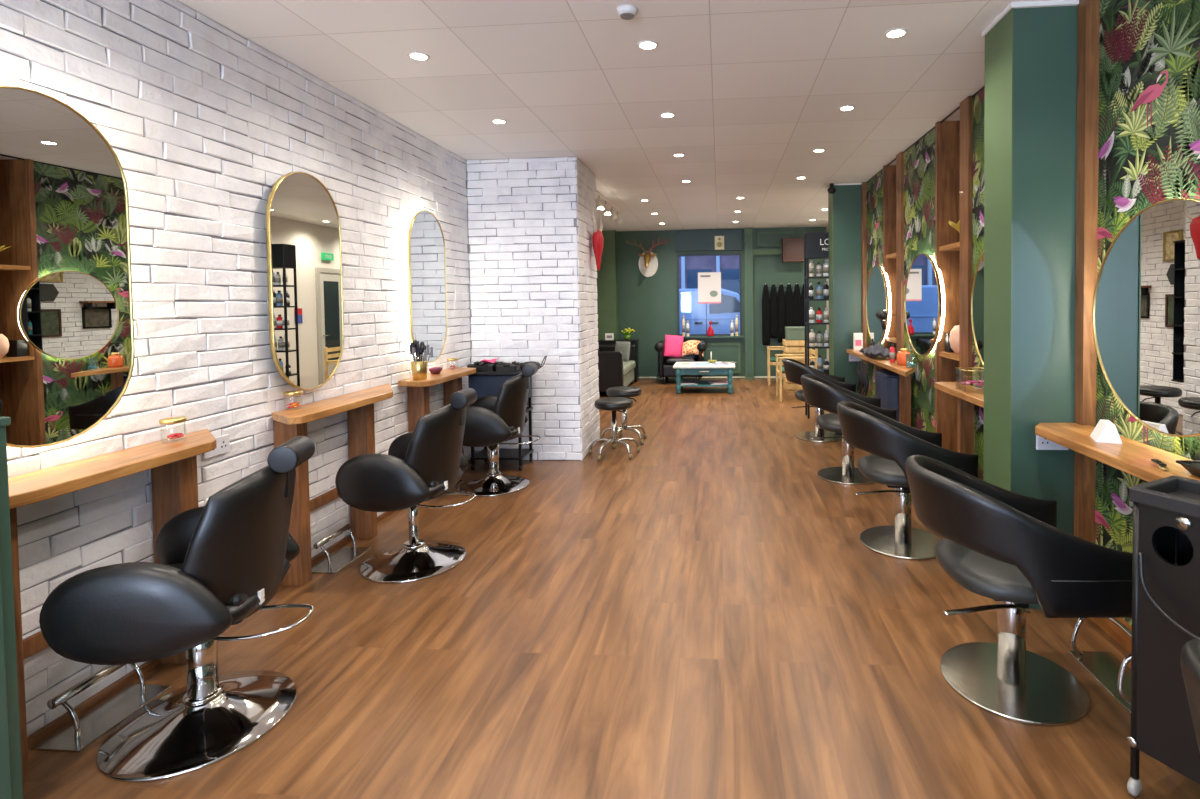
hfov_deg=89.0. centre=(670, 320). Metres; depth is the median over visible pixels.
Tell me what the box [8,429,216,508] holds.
countertop
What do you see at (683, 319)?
bottle
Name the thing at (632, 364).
seat cushion
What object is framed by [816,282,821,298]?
bottle
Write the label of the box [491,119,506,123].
recessed light
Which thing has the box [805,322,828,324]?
shelf
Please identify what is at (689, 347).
patterned cushion
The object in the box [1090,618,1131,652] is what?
baseboard
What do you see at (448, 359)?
glass jar
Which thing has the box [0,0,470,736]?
wall
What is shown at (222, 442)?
wall socket
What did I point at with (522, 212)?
wall column
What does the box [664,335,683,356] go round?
cushion
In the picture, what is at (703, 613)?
floor
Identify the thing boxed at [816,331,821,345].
bottle
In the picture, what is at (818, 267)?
bottle
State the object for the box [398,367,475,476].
countertop
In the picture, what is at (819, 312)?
bottle
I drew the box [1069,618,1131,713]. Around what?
footrest
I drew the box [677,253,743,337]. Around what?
window
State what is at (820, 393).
tub chair
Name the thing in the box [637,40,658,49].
recessed light
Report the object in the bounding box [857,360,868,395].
tools
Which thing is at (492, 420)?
salon chair
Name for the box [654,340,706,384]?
armchair
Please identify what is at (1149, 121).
wall
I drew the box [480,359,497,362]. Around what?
cloth
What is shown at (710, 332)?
bottle
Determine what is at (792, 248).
wall heater
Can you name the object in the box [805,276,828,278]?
shelf
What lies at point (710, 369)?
coffee table
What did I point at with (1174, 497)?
tray
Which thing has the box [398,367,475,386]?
countertop
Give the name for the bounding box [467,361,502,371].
tray
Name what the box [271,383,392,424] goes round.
countertop
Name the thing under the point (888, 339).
shelf
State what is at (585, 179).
wall
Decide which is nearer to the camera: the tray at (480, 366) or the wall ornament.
the tray at (480, 366)
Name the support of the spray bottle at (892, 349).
on the countertop at (881, 363)
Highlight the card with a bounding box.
[605,333,613,339]
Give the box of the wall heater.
[782,238,803,261]
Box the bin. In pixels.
[874,370,898,421]
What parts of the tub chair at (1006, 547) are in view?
pump lever, seat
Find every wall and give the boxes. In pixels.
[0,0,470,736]
[576,157,599,459]
[596,227,826,379]
[826,226,828,361]
[828,183,861,413]
[866,0,1199,625]
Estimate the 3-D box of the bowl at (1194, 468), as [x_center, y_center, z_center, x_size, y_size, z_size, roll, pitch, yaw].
[1.766,0.495,1.911,0.150,0.035,0.240,-1,2,5]
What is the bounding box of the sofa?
[598,344,635,391]
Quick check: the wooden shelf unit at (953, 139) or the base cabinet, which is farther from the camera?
the wooden shelf unit at (953, 139)
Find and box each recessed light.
[407,52,429,60]
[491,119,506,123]
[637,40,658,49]
[660,112,675,117]
[673,154,684,156]
[813,149,824,151]
[838,105,854,110]
[884,28,907,38]
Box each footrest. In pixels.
[31,663,171,752]
[312,524,370,573]
[453,480,464,488]
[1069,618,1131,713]
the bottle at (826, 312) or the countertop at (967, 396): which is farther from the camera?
the bottle at (826, 312)
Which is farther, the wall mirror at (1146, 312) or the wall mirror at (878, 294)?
the wall mirror at (878, 294)
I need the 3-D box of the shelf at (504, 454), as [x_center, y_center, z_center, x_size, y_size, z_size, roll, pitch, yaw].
[-1.558,1.237,5.606,0.480,0.020,0.340,-1,2,5]
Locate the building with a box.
[679,255,739,294]
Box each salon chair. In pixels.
[39,436,314,781]
[335,388,476,582]
[457,363,540,496]
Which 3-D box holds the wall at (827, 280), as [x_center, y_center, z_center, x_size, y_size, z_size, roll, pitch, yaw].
[2.823,-0.267,9.470,0.100,2.870,3.960,-1,2,5]
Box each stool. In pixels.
[588,397,639,460]
[600,386,646,444]
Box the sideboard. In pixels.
[598,339,638,381]
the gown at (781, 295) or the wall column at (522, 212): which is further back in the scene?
the gown at (781, 295)
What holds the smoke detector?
attached to the ceiling
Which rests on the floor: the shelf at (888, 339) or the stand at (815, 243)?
the stand at (815, 243)
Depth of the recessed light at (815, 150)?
5.56 m
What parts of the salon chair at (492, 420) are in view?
armrest, armrest, backrest, seat, pump lever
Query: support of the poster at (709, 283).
attached to the window
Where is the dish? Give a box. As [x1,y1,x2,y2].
[1175,460,1199,476]
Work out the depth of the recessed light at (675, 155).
5.68 m
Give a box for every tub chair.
[783,358,855,441]
[801,374,896,484]
[837,401,977,559]
[905,455,1131,725]
[1180,639,1199,751]
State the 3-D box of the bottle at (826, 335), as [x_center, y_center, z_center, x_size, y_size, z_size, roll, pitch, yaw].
[1.979,0.225,7.711,0.064,0.208,0.064,-1,2,5]
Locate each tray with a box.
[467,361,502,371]
[495,361,520,371]
[1129,475,1199,518]
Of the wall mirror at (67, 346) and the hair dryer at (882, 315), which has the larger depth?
the hair dryer at (882, 315)
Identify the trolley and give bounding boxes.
[467,370,533,470]
[1126,475,1199,795]
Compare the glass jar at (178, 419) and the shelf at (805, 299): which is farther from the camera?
the shelf at (805, 299)
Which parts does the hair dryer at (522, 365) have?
cord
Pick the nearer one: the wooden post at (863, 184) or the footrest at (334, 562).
the footrest at (334, 562)
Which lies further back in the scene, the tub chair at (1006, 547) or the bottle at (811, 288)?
the bottle at (811, 288)
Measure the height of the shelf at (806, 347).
0.020 m
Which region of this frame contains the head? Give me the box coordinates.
[625,237,668,276]
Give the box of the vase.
[948,220,959,241]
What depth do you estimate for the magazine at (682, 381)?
10.06 m
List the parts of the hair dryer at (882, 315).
handle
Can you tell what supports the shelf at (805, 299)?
attached to the stand at (815, 243)
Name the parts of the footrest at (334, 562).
floor plate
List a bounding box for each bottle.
[682,315,684,335]
[686,321,688,335]
[707,321,713,335]
[730,320,733,335]
[735,315,737,335]
[809,260,813,276]
[809,283,813,298]
[809,307,814,322]
[809,329,814,346]
[810,360,814,367]
[816,262,820,275]
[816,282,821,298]
[816,308,821,322]
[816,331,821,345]
[817,355,821,370]
[823,260,828,275]
[823,282,828,298]
[823,359,828,371]
[824,308,828,322]
[824,330,828,345]
[890,344,894,362]
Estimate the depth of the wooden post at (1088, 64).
2.79 m
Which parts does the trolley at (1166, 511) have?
leg, leg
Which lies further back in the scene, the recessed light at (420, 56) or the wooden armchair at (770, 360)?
the wooden armchair at (770, 360)
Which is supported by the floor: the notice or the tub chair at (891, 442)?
the tub chair at (891, 442)
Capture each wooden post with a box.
[861,182,866,395]
[1074,0,1099,542]
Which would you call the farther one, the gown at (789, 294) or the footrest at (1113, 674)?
the gown at (789, 294)
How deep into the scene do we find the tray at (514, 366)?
5.43 m
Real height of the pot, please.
0.299 m
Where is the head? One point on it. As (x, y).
(648, 262)
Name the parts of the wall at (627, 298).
window header panel, skirting, panel, panel window, header panel frame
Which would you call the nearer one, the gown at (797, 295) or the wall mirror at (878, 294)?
the wall mirror at (878, 294)
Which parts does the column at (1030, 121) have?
panel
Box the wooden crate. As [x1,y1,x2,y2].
[783,339,809,391]
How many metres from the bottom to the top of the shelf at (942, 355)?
0.035 m
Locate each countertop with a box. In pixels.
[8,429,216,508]
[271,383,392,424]
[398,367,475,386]
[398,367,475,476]
[846,349,915,425]
[934,382,983,453]
[1035,423,1199,481]
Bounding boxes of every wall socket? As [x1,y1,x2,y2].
[203,434,229,458]
[849,354,860,360]
[1036,435,1068,449]
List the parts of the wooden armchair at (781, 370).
leg, leg, armrest, armrest, leg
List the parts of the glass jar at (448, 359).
lid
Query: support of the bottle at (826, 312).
on the stand at (815, 243)
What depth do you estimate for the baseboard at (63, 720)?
2.33 m
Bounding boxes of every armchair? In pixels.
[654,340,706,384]
[767,346,782,385]
[775,343,817,401]
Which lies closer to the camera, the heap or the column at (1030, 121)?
the column at (1030, 121)
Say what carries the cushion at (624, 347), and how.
on the sofa
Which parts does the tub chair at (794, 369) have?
seat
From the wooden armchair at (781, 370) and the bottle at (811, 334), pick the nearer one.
the bottle at (811, 334)
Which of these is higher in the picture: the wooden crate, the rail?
the rail
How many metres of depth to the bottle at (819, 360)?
7.68 m
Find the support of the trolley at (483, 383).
on the floor
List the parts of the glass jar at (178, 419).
lid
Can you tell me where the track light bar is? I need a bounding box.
[595,190,621,224]
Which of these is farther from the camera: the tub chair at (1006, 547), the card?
the card
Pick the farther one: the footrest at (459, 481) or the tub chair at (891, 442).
the footrest at (459, 481)
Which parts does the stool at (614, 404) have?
leg, leg, seat, leg, leg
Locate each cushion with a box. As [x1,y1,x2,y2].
[615,341,629,360]
[623,361,635,370]
[623,364,629,375]
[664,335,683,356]
[682,340,703,356]
[770,357,782,361]
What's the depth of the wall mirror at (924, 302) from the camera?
4.96 m
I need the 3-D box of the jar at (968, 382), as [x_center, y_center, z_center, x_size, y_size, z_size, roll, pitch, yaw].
[1.922,0.378,3.852,0.166,0.144,0.166,-1,2,5]
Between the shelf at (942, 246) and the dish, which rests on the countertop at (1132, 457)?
the dish
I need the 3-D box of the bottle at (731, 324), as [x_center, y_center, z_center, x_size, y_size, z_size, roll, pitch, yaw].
[1.158,0.147,11.520,0.059,0.300,0.059,-1,2,5]
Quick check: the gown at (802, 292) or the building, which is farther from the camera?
the building
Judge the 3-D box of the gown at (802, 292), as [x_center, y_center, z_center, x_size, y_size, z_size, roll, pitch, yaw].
[2.512,-0.249,11.379,0.152,0.924,0.103,-1,2,5]
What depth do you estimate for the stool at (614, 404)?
5.90 m
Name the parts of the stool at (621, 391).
leg, seat, leg, leg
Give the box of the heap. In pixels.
[860,344,889,356]
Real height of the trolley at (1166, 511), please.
0.932 m
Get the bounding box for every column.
[466,157,580,459]
[982,0,1078,608]
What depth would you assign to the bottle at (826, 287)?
7.69 m
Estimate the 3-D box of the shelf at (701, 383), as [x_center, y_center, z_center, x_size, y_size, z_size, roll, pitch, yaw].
[0.561,1.051,10.107,0.900,0.025,0.620,-1,2,5]
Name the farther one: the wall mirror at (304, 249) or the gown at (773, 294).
the gown at (773, 294)
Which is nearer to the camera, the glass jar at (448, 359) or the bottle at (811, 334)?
the glass jar at (448, 359)
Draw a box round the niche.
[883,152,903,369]
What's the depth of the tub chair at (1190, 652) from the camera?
1.08 m
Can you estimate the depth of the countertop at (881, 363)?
5.43 m
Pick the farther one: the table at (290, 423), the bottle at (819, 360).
the bottle at (819, 360)
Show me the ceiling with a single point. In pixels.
(752, 88)
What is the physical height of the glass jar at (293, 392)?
0.097 m
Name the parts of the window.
sill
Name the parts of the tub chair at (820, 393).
pump lever, seat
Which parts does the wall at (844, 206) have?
panel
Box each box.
[785,326,804,339]
[853,333,862,349]
[944,333,954,352]
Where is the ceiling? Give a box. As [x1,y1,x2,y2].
[177,0,1048,230]
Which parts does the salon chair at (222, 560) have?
armrest, armrest, seat, backrest, pump lever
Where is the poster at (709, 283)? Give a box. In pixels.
[698,272,720,303]
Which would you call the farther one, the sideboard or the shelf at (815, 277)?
the sideboard
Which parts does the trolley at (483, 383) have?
post, post, post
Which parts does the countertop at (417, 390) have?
leg, leg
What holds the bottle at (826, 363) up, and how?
on the stand at (815, 243)
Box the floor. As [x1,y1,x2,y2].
[22,379,1199,798]
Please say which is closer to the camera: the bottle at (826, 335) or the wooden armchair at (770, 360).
the bottle at (826, 335)
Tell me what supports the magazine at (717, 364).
on the coffee table at (710, 369)
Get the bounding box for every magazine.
[680,380,696,383]
[712,363,729,365]
[713,380,727,383]
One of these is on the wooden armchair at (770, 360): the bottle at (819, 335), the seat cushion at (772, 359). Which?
the seat cushion at (772, 359)
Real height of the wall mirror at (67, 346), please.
1.222 m
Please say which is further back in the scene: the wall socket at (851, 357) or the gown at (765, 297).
the gown at (765, 297)
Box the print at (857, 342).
[855,340,861,345]
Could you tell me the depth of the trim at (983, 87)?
4.95 m
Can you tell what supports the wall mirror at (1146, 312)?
attached to the wall at (1149, 121)
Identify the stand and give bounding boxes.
[804,232,828,418]
[1090,419,1122,443]
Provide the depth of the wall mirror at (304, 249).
3.40 m
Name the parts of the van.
moulding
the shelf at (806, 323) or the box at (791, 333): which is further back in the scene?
the box at (791, 333)
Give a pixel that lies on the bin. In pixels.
(887, 381)
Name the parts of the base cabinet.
door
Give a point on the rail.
(800, 284)
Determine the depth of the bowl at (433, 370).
4.87 m
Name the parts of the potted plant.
pot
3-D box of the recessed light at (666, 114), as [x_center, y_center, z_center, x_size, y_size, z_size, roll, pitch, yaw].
[-0.026,-1.506,4.451,0.118,0.006,0.118,-1,2,5]
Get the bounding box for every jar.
[159,416,186,438]
[283,390,302,408]
[447,358,457,368]
[897,348,910,365]
[955,367,983,385]
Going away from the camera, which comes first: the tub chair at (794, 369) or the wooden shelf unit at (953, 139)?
the wooden shelf unit at (953, 139)
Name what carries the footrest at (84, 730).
on the floor
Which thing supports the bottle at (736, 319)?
on the window
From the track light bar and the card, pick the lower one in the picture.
the card
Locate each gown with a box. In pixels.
[762,283,769,344]
[770,283,777,337]
[777,284,785,342]
[785,284,793,326]
[793,284,801,326]
[801,284,804,326]
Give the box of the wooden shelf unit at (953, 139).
[935,96,972,451]
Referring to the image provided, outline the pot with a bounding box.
[410,340,432,379]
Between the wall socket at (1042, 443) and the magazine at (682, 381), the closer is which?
the wall socket at (1042, 443)
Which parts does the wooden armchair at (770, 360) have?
leg, leg, armrest, armrest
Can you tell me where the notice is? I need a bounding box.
[715,236,723,249]
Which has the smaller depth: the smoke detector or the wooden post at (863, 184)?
the smoke detector
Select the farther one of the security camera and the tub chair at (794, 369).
the security camera
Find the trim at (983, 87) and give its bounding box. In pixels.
[866,86,984,182]
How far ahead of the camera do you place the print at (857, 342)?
7.06 m
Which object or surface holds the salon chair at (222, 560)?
on the floor
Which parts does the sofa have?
armrest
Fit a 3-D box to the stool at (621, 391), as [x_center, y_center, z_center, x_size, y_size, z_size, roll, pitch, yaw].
[-0.499,1.016,6.545,0.504,0.574,0.520,-1,2,-20]
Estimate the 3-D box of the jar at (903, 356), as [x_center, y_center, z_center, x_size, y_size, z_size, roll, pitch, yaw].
[2.079,0.324,5.413,0.120,0.150,0.120,-1,2,5]
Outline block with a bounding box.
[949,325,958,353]
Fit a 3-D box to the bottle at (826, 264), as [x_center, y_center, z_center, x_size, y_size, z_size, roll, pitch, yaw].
[1.966,-0.662,7.676,0.080,0.213,0.080,-1,2,5]
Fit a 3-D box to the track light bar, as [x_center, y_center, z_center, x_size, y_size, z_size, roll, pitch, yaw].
[-0.849,-1.495,8.101,0.121,0.232,2.300,-1,2,5]
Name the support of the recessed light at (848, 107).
in the ceiling
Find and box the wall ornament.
[592,207,603,270]
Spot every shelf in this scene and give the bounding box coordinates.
[470,449,533,459]
[680,380,728,386]
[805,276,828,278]
[805,299,828,300]
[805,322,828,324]
[805,346,828,348]
[886,252,895,257]
[886,337,895,342]
[939,242,959,250]
[939,352,958,360]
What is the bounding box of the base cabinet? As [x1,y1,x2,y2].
[0,417,22,798]
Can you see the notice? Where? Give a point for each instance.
(719, 240)
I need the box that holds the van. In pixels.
[679,288,739,333]
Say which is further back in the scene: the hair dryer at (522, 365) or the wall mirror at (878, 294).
the wall mirror at (878, 294)
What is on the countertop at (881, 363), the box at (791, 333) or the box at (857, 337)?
the box at (857, 337)
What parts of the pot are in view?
pot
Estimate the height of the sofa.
0.760 m
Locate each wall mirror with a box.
[0,85,134,447]
[265,171,343,389]
[404,210,446,362]
[866,266,890,344]
[904,253,944,355]
[971,251,983,365]
[1092,198,1199,436]
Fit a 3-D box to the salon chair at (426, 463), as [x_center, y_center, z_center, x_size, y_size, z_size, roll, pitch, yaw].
[-1.481,0.907,3.538,0.797,1.003,0.699,-1,2,2]
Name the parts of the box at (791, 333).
lid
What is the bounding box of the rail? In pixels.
[762,283,806,286]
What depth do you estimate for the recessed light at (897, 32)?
3.13 m
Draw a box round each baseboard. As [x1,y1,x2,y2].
[27,459,470,749]
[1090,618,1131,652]
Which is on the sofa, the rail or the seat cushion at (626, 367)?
the seat cushion at (626, 367)
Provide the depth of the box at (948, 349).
4.66 m
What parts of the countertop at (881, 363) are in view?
leg, leg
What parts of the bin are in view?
lid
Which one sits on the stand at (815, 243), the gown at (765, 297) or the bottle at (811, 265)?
the bottle at (811, 265)
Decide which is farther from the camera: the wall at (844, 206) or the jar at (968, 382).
the wall at (844, 206)
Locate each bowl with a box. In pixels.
[428,367,442,373]
[1182,463,1199,476]
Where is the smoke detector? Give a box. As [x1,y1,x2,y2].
[616,4,637,19]
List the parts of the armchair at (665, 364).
armrest, seat, backrest, armrest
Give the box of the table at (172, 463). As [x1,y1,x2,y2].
[8,429,216,776]
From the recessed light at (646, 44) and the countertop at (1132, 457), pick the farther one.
the recessed light at (646, 44)
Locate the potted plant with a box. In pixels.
[621,328,634,339]
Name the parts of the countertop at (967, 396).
leg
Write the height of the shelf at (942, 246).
0.035 m
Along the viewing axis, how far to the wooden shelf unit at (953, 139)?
4.71 m
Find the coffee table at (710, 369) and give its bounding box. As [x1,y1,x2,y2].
[673,362,734,393]
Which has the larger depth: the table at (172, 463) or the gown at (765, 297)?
the gown at (765, 297)
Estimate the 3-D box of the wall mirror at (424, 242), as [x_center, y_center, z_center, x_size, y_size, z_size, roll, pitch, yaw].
[-1.965,-0.269,4.873,0.055,1.222,0.597,-1,2,5]
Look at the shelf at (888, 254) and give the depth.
6.12 m
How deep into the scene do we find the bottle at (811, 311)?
7.67 m
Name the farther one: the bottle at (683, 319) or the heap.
the bottle at (683, 319)
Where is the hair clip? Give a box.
[1149,459,1168,469]
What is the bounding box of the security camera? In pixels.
[827,183,835,193]
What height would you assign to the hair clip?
0.015 m
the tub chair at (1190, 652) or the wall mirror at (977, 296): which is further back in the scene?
the wall mirror at (977, 296)
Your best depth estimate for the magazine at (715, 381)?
9.90 m
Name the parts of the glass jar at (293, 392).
lid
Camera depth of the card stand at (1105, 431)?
2.46 m
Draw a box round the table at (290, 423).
[271,383,392,585]
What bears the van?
on the ground
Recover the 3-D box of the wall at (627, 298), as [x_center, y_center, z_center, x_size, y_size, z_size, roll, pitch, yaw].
[0.788,-0.306,11.595,4.500,2.870,0.350,-1,2,5]
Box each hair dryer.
[520,355,546,369]
[876,310,894,329]
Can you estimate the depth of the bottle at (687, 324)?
11.56 m

